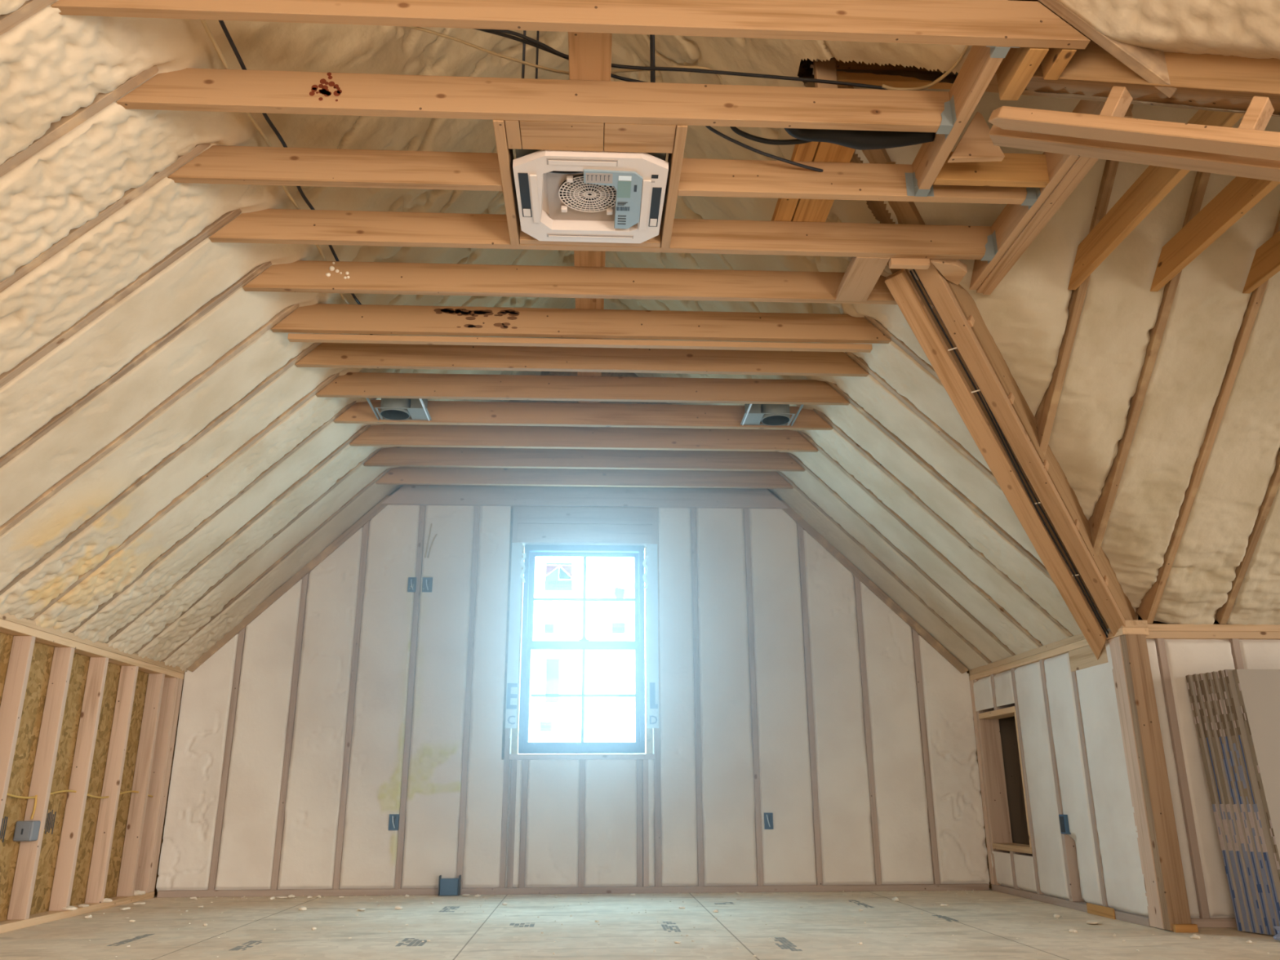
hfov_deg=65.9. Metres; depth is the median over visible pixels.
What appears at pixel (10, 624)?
plate
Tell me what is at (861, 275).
block
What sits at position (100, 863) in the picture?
stud
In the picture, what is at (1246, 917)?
sheet
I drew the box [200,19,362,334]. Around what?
cable
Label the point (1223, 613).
rafter
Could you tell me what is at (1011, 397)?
block
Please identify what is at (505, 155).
unit trimmer
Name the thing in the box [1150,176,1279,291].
joist
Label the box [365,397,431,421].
can
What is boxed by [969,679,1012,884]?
stud
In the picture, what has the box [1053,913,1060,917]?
chip
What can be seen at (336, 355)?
joist
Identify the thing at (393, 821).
outlet box
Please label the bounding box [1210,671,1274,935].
sheet
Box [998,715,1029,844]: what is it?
window opening
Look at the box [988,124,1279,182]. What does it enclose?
strip
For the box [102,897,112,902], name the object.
lump
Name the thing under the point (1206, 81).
beam
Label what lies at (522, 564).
strip
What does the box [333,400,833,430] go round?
joist
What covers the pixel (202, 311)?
rafter
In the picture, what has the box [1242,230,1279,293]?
joist
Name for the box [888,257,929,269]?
cleat
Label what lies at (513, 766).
stud
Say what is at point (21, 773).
wall
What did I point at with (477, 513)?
stud
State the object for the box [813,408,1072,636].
rafter
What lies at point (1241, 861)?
sheet
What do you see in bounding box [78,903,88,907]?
lump
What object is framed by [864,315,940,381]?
rafter
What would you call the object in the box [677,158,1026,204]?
joist
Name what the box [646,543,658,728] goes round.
trim
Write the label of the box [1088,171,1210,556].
rafter
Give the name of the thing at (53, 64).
ceiling
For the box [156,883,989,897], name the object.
plate
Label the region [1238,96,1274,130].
block
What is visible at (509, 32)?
cable
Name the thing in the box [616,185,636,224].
print
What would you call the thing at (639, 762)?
stud
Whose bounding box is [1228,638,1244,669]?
stud
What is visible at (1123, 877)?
wall
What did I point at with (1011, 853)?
stud
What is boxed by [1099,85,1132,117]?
block
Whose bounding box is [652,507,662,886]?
stud
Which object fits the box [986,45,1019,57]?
hanger
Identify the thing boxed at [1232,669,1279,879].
sheet
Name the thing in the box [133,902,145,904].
chip
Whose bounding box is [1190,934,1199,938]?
chip
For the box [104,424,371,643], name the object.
rafter
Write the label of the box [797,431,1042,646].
rafter
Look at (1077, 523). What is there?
block
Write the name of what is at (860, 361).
rafter
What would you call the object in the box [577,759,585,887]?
stud
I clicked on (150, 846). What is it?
stud
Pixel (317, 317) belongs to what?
joist
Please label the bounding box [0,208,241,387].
rafter
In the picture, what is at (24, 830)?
junction box
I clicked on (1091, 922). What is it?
chip
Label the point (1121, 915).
plate
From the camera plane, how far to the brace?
4.07 m
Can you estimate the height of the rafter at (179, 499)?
2.894 m
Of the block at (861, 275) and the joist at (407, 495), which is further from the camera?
the joist at (407, 495)
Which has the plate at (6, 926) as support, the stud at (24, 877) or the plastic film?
the stud at (24, 877)
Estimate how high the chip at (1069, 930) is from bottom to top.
0.016 m
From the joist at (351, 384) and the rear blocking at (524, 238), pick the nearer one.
the rear blocking at (524, 238)
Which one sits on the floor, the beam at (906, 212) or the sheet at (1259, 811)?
the sheet at (1259, 811)
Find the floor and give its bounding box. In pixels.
[0,888,1279,959]
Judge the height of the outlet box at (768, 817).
0.108 m
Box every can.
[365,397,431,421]
[740,404,803,426]
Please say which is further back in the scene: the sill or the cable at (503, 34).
the sill
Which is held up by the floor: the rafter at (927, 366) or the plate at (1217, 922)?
the plate at (1217, 922)
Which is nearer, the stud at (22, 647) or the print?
the print
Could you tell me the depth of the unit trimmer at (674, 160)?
3.64 m
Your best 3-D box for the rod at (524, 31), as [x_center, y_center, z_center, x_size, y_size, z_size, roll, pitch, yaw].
[-0.422,-1.742,3.643,0.010,1.172,0.010,1,-18,-3]
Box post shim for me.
[1172,924,1198,932]
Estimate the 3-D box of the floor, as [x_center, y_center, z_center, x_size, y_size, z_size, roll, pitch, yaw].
[1.492,1.291,1.956,9.600,0.031,10.360,1,-18,-3]
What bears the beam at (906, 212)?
on the plate at (1166, 631)
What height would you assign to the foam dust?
0.007 m
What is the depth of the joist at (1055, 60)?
3.04 m
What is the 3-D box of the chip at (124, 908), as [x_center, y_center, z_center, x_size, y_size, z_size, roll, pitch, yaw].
[-3.010,2.506,5.770,0.057,0.015,0.037,17,-24,-42]
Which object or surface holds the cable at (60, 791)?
attached to the stud at (24, 877)
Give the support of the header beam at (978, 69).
attached to the joist at (997, 23)
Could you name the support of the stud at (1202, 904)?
on the plate at (1217, 922)
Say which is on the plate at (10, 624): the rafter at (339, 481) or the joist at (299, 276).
the rafter at (339, 481)
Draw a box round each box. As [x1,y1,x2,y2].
[13,820,40,841]
[388,813,399,830]
[407,577,416,592]
[422,577,432,592]
[438,875,461,895]
[764,813,773,829]
[1058,814,1071,834]
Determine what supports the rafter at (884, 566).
attached to the board
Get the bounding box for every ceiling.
[0,0,1279,672]
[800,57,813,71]
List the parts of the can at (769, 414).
mounting plate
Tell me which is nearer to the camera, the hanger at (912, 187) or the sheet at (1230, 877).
the hanger at (912, 187)
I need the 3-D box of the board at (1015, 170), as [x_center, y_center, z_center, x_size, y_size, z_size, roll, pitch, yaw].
[1.300,-1.148,3.646,0.442,0.121,0.038,1,-18,-3]
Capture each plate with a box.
[0,613,184,679]
[0,891,154,933]
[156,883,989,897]
[186,495,389,671]
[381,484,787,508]
[509,753,656,759]
[780,499,968,673]
[968,619,1149,680]
[991,884,1087,912]
[1114,909,1153,927]
[1146,623,1279,639]
[1191,917,1237,928]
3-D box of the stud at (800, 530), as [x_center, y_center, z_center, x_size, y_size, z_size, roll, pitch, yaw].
[1.219,1.558,7.176,0.038,2.572,0.140,1,-18,-3]
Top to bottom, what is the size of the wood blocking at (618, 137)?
0.037 m
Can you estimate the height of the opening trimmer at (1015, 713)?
0.827 m
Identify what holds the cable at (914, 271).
attached to the beam at (906, 212)
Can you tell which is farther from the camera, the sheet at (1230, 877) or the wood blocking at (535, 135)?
the sheet at (1230, 877)
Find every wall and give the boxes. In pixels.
[0,631,148,921]
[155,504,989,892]
[973,642,1148,916]
[1146,639,1279,918]
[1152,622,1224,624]
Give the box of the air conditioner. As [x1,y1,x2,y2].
[512,128,668,243]
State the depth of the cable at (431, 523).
7.30 m
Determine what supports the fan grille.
in the air conditioner
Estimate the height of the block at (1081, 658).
0.118 m
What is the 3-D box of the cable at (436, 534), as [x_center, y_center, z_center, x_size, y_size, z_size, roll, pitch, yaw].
[-1.534,0.486,7.289,0.064,0.184,0.014,1,-18,-3]
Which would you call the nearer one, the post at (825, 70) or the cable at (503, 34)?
the cable at (503, 34)
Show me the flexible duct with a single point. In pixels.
(853, 139)
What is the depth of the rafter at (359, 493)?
6.83 m
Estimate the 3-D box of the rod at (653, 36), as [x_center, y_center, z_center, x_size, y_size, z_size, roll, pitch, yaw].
[0.049,-1.727,3.663,0.010,1.153,0.010,1,-18,-3]
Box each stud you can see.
[0,635,35,830]
[6,647,75,919]
[48,657,108,911]
[84,666,138,903]
[115,673,164,896]
[134,677,182,893]
[208,627,245,890]
[271,573,309,889]
[333,521,369,888]
[394,505,426,888]
[456,506,479,888]
[499,506,518,888]
[506,760,516,888]
[518,760,528,888]
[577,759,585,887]
[636,759,642,886]
[642,759,648,886]
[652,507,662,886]
[690,507,703,886]
[743,508,763,885]
[797,524,822,885]
[853,575,881,884]
[911,628,940,884]
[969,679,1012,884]
[990,674,1014,710]
[1009,851,1032,888]
[1010,667,1044,894]
[1039,659,1084,901]
[1071,671,1110,907]
[1154,638,1210,919]
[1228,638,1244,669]
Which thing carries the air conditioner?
hanging from the rod at (524, 31)
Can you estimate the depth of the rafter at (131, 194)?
3.47 m
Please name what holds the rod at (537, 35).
hanging from the ceiling at (53, 64)
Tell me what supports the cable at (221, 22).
on the joist at (277, 226)
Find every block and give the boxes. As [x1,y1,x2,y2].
[835,257,889,301]
[930,258,967,284]
[967,315,974,327]
[1007,392,1014,404]
[1043,459,1048,471]
[1068,640,1107,671]
[1074,519,1079,530]
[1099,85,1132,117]
[1103,575,1108,586]
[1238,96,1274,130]
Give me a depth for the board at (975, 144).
3.49 m
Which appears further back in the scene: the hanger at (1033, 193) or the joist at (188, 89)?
the hanger at (1033, 193)
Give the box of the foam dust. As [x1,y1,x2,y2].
[57,889,1269,956]
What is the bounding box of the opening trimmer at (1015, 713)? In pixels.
[1013,711,1031,847]
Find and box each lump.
[61,906,77,910]
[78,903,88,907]
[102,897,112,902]
[133,889,146,895]
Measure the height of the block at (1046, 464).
0.058 m
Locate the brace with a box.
[885,161,895,164]
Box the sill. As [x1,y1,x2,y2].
[991,843,1032,853]
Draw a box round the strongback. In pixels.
[568,31,612,403]
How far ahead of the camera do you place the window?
7.34 m
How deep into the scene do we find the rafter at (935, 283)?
4.64 m
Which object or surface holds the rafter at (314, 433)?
on the plate at (10, 624)
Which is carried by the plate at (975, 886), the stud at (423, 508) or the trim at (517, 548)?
the stud at (423, 508)
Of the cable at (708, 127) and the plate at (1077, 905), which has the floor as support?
the plate at (1077, 905)
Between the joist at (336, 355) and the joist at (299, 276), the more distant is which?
the joist at (336, 355)
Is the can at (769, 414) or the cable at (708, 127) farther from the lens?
the can at (769, 414)
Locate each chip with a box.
[84,914,92,918]
[120,906,130,910]
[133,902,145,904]
[275,896,287,898]
[297,906,306,910]
[394,905,403,909]
[892,897,899,901]
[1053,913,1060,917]
[1068,928,1077,933]
[1085,920,1102,924]
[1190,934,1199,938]
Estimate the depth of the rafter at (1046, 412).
4.50 m
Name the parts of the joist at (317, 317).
furring strip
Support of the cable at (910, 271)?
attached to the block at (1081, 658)
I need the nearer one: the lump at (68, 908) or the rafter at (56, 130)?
the rafter at (56, 130)
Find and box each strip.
[520,553,525,582]
[642,555,648,588]
[884,268,1106,659]
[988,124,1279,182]
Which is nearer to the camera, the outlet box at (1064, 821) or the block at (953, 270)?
the block at (953, 270)
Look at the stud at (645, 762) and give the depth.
6.78 m
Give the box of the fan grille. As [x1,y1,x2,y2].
[558,175,616,212]
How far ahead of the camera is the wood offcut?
5.30 m
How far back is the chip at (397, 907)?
5.74 m
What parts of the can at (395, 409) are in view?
mounting plate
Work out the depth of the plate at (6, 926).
5.37 m
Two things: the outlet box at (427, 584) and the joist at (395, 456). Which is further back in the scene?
the outlet box at (427, 584)
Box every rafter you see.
[0,0,56,35]
[0,65,158,177]
[0,143,210,293]
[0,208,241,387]
[0,261,271,467]
[0,303,299,536]
[0,342,320,595]
[30,372,339,620]
[69,400,355,632]
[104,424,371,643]
[135,447,382,653]
[161,467,392,661]
[776,471,991,663]
[786,452,1015,655]
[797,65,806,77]
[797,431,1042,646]
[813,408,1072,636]
[826,381,1051,577]
[844,351,999,485]
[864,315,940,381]
[914,258,1126,635]
[1035,103,1133,456]
[1038,0,1177,97]
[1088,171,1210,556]
[1136,211,1279,623]
[1215,448,1279,623]
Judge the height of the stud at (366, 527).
2.561 m
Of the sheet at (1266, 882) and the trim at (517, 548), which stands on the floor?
the sheet at (1266, 882)
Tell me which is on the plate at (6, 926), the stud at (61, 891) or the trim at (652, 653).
the stud at (61, 891)
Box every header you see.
[969,99,1132,294]
[978,706,1015,719]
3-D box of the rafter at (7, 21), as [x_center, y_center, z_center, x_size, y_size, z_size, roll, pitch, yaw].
[-1.654,-1.519,2.827,2.954,2.894,0.038,1,-18,-3]
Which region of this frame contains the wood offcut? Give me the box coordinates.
[1086,902,1115,919]
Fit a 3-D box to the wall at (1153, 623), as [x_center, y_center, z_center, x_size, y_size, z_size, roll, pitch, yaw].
[3.492,1.521,5.238,1.683,1.521,0.015,1,-18,-3]
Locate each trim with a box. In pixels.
[505,542,522,728]
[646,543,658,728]
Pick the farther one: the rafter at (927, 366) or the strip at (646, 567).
the strip at (646, 567)
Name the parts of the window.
sticker panel, sash, window header, sash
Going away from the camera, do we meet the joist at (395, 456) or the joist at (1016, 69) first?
the joist at (1016, 69)
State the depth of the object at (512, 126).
3.34 m
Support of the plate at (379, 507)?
attached to the wall at (313, 792)
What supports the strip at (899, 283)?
attached to the block at (1081, 658)
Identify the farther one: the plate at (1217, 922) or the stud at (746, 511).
the stud at (746, 511)
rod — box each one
[521,30,526,78]
[535,31,539,79]
[649,34,652,82]
[652,34,655,82]
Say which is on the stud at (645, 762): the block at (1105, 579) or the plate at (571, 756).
the plate at (571, 756)
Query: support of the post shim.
on the floor
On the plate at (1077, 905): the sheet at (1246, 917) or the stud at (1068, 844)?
the stud at (1068, 844)
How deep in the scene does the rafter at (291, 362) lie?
4.89 m
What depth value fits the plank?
3.96 m
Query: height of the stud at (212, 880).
1.766 m
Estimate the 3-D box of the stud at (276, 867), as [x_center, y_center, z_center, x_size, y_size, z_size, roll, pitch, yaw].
[-2.438,1.711,6.937,0.038,2.163,0.140,1,-18,-3]
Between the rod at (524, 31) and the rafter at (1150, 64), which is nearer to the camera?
the rafter at (1150, 64)
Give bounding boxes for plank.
[771,141,854,222]
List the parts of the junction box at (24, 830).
plate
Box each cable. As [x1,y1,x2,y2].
[6,790,153,799]
[30,795,37,819]
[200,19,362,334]
[218,20,373,334]
[405,26,724,84]
[424,523,431,557]
[427,533,437,557]
[473,28,646,82]
[477,28,887,89]
[705,125,822,172]
[729,126,812,145]
[881,44,969,90]
[909,270,1108,639]
[912,269,1108,634]
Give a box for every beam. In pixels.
[802,63,1137,631]
[911,45,1009,189]
[985,0,1279,116]
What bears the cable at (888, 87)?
on the joist at (188, 89)
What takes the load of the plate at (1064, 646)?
on the wall at (1123, 877)
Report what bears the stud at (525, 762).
on the plate at (975, 886)
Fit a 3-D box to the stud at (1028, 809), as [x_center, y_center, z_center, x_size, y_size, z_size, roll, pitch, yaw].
[2.515,1.892,6.275,0.140,1.374,0.038,1,-18,-3]
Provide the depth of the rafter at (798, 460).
6.62 m
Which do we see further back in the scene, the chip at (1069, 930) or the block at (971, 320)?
the chip at (1069, 930)
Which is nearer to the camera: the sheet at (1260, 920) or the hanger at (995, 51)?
the hanger at (995, 51)
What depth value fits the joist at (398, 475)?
7.13 m
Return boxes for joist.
[50,0,1090,48]
[115,67,950,132]
[167,145,502,191]
[208,208,991,259]
[242,260,897,304]
[271,303,891,352]
[294,342,868,376]
[315,372,849,404]
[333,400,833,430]
[349,424,818,452]
[363,446,804,471]
[375,466,793,488]
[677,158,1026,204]
[988,106,1279,160]
[995,47,1048,100]
[1040,10,1076,79]
[1067,109,1244,289]
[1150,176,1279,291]
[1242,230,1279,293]
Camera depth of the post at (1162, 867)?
4.93 m
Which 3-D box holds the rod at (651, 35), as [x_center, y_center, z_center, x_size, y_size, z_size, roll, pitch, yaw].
[0.050,-1.556,4.155,0.010,1.127,0.010,1,-18,-3]
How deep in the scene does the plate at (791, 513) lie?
7.36 m
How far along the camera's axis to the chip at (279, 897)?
6.38 m
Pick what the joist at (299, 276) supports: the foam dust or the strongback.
the strongback
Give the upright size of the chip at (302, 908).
0.021 m
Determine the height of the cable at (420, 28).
0.049 m
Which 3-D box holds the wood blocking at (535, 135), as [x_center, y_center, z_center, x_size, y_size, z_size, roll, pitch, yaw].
[-0.265,-1.185,3.361,0.280,0.037,0.152,1,-18,-3]
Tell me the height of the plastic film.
0.083 m
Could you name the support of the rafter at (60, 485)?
on the plate at (10, 624)
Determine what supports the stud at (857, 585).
on the plate at (975, 886)
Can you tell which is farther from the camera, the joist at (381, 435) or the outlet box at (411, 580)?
the outlet box at (411, 580)
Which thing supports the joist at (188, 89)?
attached to the rafter at (56, 130)
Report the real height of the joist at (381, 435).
0.140 m
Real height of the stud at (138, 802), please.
1.376 m
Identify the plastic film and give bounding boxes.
[1273,926,1279,940]
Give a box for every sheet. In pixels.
[1185,674,1245,931]
[1191,673,1252,932]
[1198,672,1259,933]
[1204,672,1266,933]
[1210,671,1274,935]
[1217,670,1279,935]
[1222,669,1279,926]
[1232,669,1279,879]
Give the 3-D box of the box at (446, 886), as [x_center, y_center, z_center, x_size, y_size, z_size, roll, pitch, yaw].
[-1.264,2.691,6.550,0.136,0.122,0.075,1,-18,-3]
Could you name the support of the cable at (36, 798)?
attached to the junction box at (24, 830)
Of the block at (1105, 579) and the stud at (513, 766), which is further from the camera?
the stud at (513, 766)
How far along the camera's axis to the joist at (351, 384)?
5.59 m
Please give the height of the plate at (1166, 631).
0.077 m
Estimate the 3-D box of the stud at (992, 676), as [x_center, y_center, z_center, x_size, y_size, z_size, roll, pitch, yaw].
[2.496,1.459,6.780,0.140,0.241,0.038,1,-18,-3]
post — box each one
[813,57,837,88]
[1107,634,1191,931]
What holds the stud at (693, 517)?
on the plate at (975, 886)
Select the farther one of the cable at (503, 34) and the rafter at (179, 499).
the rafter at (179, 499)
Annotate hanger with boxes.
[905,172,933,196]
[935,94,956,139]
[980,230,997,264]
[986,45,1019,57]
[1021,186,1040,209]
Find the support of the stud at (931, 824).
on the plate at (975, 886)
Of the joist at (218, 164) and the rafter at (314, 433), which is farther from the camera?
the rafter at (314, 433)
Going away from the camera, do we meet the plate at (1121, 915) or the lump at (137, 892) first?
the plate at (1121, 915)
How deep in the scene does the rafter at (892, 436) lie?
5.49 m
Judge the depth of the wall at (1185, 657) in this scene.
5.10 m
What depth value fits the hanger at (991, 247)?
4.11 m
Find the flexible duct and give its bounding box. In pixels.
[784,128,934,150]
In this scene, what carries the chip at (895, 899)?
on the floor
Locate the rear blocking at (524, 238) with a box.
[519,224,661,247]
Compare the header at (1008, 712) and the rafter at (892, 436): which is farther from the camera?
the header at (1008, 712)
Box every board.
[835,59,956,88]
[933,151,1048,187]
[947,111,1004,162]
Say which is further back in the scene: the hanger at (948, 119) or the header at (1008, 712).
the header at (1008, 712)
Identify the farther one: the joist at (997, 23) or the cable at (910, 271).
the cable at (910, 271)
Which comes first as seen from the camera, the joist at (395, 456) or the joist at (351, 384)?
the joist at (351, 384)
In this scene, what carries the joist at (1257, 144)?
attached to the block
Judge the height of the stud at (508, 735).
2.666 m
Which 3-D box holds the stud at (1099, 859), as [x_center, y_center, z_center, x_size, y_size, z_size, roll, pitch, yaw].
[2.556,1.642,5.495,0.140,1.374,0.038,1,-18,-3]
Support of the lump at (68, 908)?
on the plate at (6, 926)
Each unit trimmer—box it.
[493,120,519,244]
[660,124,687,248]
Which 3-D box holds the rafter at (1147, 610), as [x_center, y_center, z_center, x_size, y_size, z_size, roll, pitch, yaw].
[2.764,-0.467,4.757,0.038,2.035,2.076,1,-18,-3]
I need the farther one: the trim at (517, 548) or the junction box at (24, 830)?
the trim at (517, 548)
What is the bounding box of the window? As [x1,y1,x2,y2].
[512,506,653,753]
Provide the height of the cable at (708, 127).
0.042 m
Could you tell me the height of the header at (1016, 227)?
0.144 m
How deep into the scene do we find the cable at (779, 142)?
3.52 m
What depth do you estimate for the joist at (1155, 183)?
3.88 m
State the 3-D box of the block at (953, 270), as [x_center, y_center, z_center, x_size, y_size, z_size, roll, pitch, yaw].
[1.327,-0.910,4.230,0.271,0.036,0.095,16,-24,-41]
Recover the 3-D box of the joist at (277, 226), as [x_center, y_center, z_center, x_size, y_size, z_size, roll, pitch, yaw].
[-0.127,-1.013,4.066,3.208,0.140,0.038,1,-18,-3]
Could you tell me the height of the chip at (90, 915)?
0.017 m
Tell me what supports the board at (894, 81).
attached to the beam at (906, 212)

